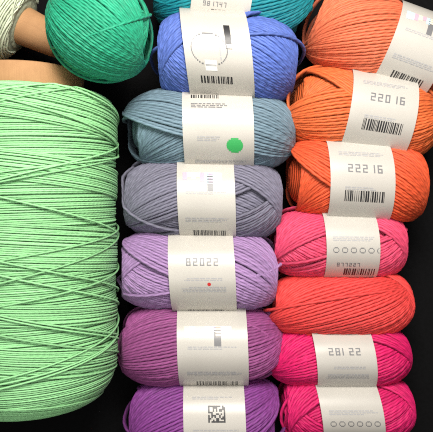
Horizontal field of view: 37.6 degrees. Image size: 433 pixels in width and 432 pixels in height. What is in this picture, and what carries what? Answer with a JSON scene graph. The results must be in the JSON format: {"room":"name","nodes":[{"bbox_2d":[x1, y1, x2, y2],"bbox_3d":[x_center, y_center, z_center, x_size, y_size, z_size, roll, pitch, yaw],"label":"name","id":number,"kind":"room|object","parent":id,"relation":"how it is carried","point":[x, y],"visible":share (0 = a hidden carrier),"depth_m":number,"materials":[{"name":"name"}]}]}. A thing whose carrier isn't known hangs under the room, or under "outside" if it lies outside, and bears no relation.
{"room":"yarn shop","nodes":[
{"label":"yarn shop","id":0,"kind":"room"},
{"bbox_2d":[0,0,432,431],"bbox_3d":[-0.024,-0.017,0.441,0.445,0.171,0.514,0,90,0],"label":"background surface","id":1,"kind":"object","parent":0,"point":[105,413],"depth_m":0.52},
{"bbox_2d":[0,0,55,59],"bbox_3d":[-0.186,-0.162,0.478,0.151,0.068,0.072,25,90,0],"label":"cone","id":2,"kind":"object","parent":1,"relation":"on","point":[21,25],"visible":0.96,"depth_m":0.47,"materials":[{"name":"cardboard"}]},
{"bbox_2d":[0,60,118,421],"bbox_3d":[-0.136,0.018,0.452,0.132,0.128,0.239,0,90,0],"label":"spool","id":3,"kind":"object","parent":1,"relation":"on","point":[59,235],"visible":1,"depth_m":0.40,"materials":[{"name":"fabric"}]},
{"bbox_2d":[45,0,153,82],"bbox_3d":[-0.077,-0.124,0.428,0.068,0.083,0.070,8,90,0],"label":"yarn ball","id":4,"kind":"object","parent":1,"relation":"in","point":[98,41],"visible":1,"depth_m":0.40,"materials":[{"name":"green fabric"}]},
{"bbox_2d":[116,233,281,310],"bbox_3d":[-0.013,0.041,0.480,0.128,0.071,0.064,0,90,0],"label":"yarn skein","id":5,"kind":"object","parent":1,"relation":"on","point":[176,272],"visible":0.98,"depth_m":0.45,"materials":[{"name":"fabric"}]},
{"bbox_2d":[182,258,225,291],"bbox_3d":[-0.009,0.050,0.457,0.031,0.024,0.042,0,90,0],"label":"print","id":6,"kind":"object","parent":5,"relation":"on","point":[198,274],"depth_m":0.45},
{"bbox_2d":[117,307,282,386],"bbox_3d":[-0.013,0.096,0.480,0.127,0.072,0.063,0,90,0],"label":"yarn skein","id":7,"kind":"object","parent":1,"relation":"on","point":[157,347],"visible":0.98,"depth_m":0.45,"materials":[{"name":"fabric"}]},
{"bbox_2d":[184,326,241,384],"bbox_3d":[-0.003,0.100,0.453,0.041,0.017,0.045,0,90,0],"label":"print","id":8,"kind":"object","parent":7,"relation":"on","point":[212,354],"depth_m":0.45},
{"bbox_2d":[121,161,282,237],"bbox_3d":[-0.010,-0.013,0.480,0.123,0.071,0.065,1,90,0],"label":"yarn skein","id":9,"kind":"object","parent":1,"relation":"on","point":[181,198],"visible":0.96,"depth_m":0.45,"materials":[{"name":"fabric"}]},
{"bbox_2d":[182,172,226,235],"bbox_3d":[-0.008,-0.008,0.453,0.033,0.016,0.045,1,90,0],"label":"print","id":10,"kind":"object","parent":9,"relation":"on","point":[204,194],"depth_m":0.45},
{"bbox_2d":[123,378,285,431],"bbox_3d":[-0.009,0.150,0.480,0.122,0.072,0.063,0,90,0],"label":"yarn skein","id":11,"kind":"object","parent":1,"relation":"on","point":[254,407],"visible":0.91,"depth_m":0.45,"materials":[{"name":"fabric"}]},
{"bbox_2d":[192,397,238,430],"bbox_3d":[-0.001,0.147,0.449,0.033,0.009,0.036,0,90,0],"label":"print","id":12,"kind":"object","parent":11,"relation":"on","point":[208,413],"depth_m":0.45},
{"bbox_2d":[122,88,295,167],"bbox_3d":[-0.006,-0.064,0.478,0.130,0.076,0.064,1,90,0],"label":"yarn skein","id":13,"kind":"object","parent":1,"relation":"on","point":[164,126],"visible":0.98,"depth_m":0.45,"materials":[{"name":"fabric"}]},
{"bbox_2d":[191,95,243,163],"bbox_3d":[0.002,-0.062,0.449,0.040,0.014,0.048,1,90,0],"label":"print","id":14,"kind":"object","parent":13,"relation":"on","point":[217,121],"depth_m":0.44},
{"bbox_2d":[149,8,305,100],"bbox_3d":[0.008,-0.116,0.472,0.114,0.086,0.069,3,90,0],"label":"yarn skein","id":15,"kind":"object","parent":1,"relation":"on","point":[200,51],"visible":0.95,"depth_m":0.44,"materials":[{"name":"fabric"}]},
{"bbox_2d":[191,25,232,83],"bbox_3d":[-0.003,-0.111,0.435,0.030,0.012,0.038,3,90,0],"label":"print","id":16,"kind":"object","parent":15,"relation":"on","point":[211,45],"depth_m":0.43},
{"bbox_2d":[153,0,313,32],"bbox_3d":[0.012,-0.163,0.480,0.124,0.071,0.066,6,90,0],"label":"yarn skein","id":17,"kind":"object","parent":1,"relation":"on","point":[291,13],"visible":0.52,"depth_m":0.45,"materials":[{"name":"fabric"}]},
{"bbox_2d":[203,0,226,10],"bbox_3d":[0.006,-0.155,0.450,0.035,0.012,0.030,6,90,0],"label":"print","id":18,"kind":"object","parent":17,"relation":"on","point":[207,4],"depth_m":0.45},
{"bbox_2d":[269,206,407,277],"bbox_3d":[0.090,0.021,0.482,0.105,0.067,0.057,1,90,0],"label":"yarn skein","id":19,"kind":"object","parent":1,"relation":"on","point":[305,244],"visible":0.94,"depth_m":0.45,"materials":[{"name":"fabric"}]},
{"bbox_2d":[333,236,377,274],"bbox_3d":[0.098,0.029,0.455,0.033,0.013,0.028,1,90,0],"label":"print","id":20,"kind":"object","parent":19,"relation":"on","point":[352,255],"depth_m":0.45},
{"bbox_2d":[263,273,414,335],"bbox_3d":[0.091,0.065,0.482,0.114,0.069,0.058,0,90,0],"label":"yarn skein","id":21,"kind":"object","parent":1,"relation":"on","point":[322,305],"visible":0.98,"depth_m":0.45,"materials":[{"name":"fabric"}]},
{"bbox_2d":[271,331,412,385],"bbox_3d":[0.090,0.104,0.482,0.106,0.067,0.052,0,90,0],"label":"yarn skein","id":22,"kind":"object","parent":1,"relation":"on","point":[386,358],"visible":0.8,"depth_m":0.45,"materials":[{"name":"fabric"}]},
{"bbox_2d":[328,348,368,375],"bbox_3d":[0.093,0.112,0.463,0.031,0.028,0.036,0,90,0],"label":"print","id":23,"kind":"object","parent":22,"relation":"on","point":[341,361],"depth_m":0.45},
{"bbox_2d":[278,380,415,431],"bbox_3d":[0.097,0.143,0.482,0.102,0.067,0.053,0,90,0],"label":"yarn skein","id":24,"kind":"object","parent":1,"relation":"on","point":[391,407],"visible":0.81,"depth_m":0.45,"materials":[{"name":"fabric"}]},
{"bbox_2d":[329,410,380,426],"bbox_3d":[0.099,0.151,0.455,0.039,0.014,0.027,0,90,0],"label":"print","id":25,"kind":"object","parent":24,"relation":"on","point":[337,418],"depth_m":0.45},
{"bbox_2d":[286,140,429,221],"bbox_3d":[0.104,-0.026,0.479,0.104,0.073,0.065,3,90,0],"label":"yarn skein","id":26,"kind":"object","parent":1,"relation":"on","point":[334,178],"visible":0.97,"depth_m":0.45,"materials":[{"name":"fabric"}]},
{"bbox_2d":[338,151,384,202],"bbox_3d":[0.102,-0.028,0.446,0.034,0.006,0.035,3,90,0],"label":"print","id":27,"kind":"object","parent":26,"relation":"on","point":[361,174],"depth_m":0.44},
{"bbox_2d":[283,65,432,154],"bbox_3d":[0.107,-0.077,0.479,0.118,0.073,0.069,9,90,0],"label":"yarn skein","id":28,"kind":"object","parent":1,"relation":"on","point":[325,104],"visible":0.86,"depth_m":0.45,"materials":[{"name":"fabric"}]},
{"bbox_2d":[361,80,407,134],"bbox_3d":[0.117,-0.076,0.446,0.032,0.006,0.035,9,90,0],"label":"print","id":29,"kind":"object","parent":28,"relation":"on","point":[384,103],"depth_m":0.44},
{"bbox_2d":[302,0,432,92],"bbox_3d":[0.123,-0.129,0.478,0.119,0.077,0.070,20,90,0],"label":"yarn skein","id":30,"kind":"object","parent":1,"relation":"on","point":[391,38],"visible":0.9,"depth_m":0.45,"materials":[{"name":"fabric"}]},
{"bbox_2d":[390,11,432,86],"bbox_3d":[0.141,-0.117,0.449,0.031,0.016,0.045,20,90,0],"label":"print","id":31,"kind":"object","parent":30,"relation":"on","point":[411,32],"depth_m":0.44}
]}

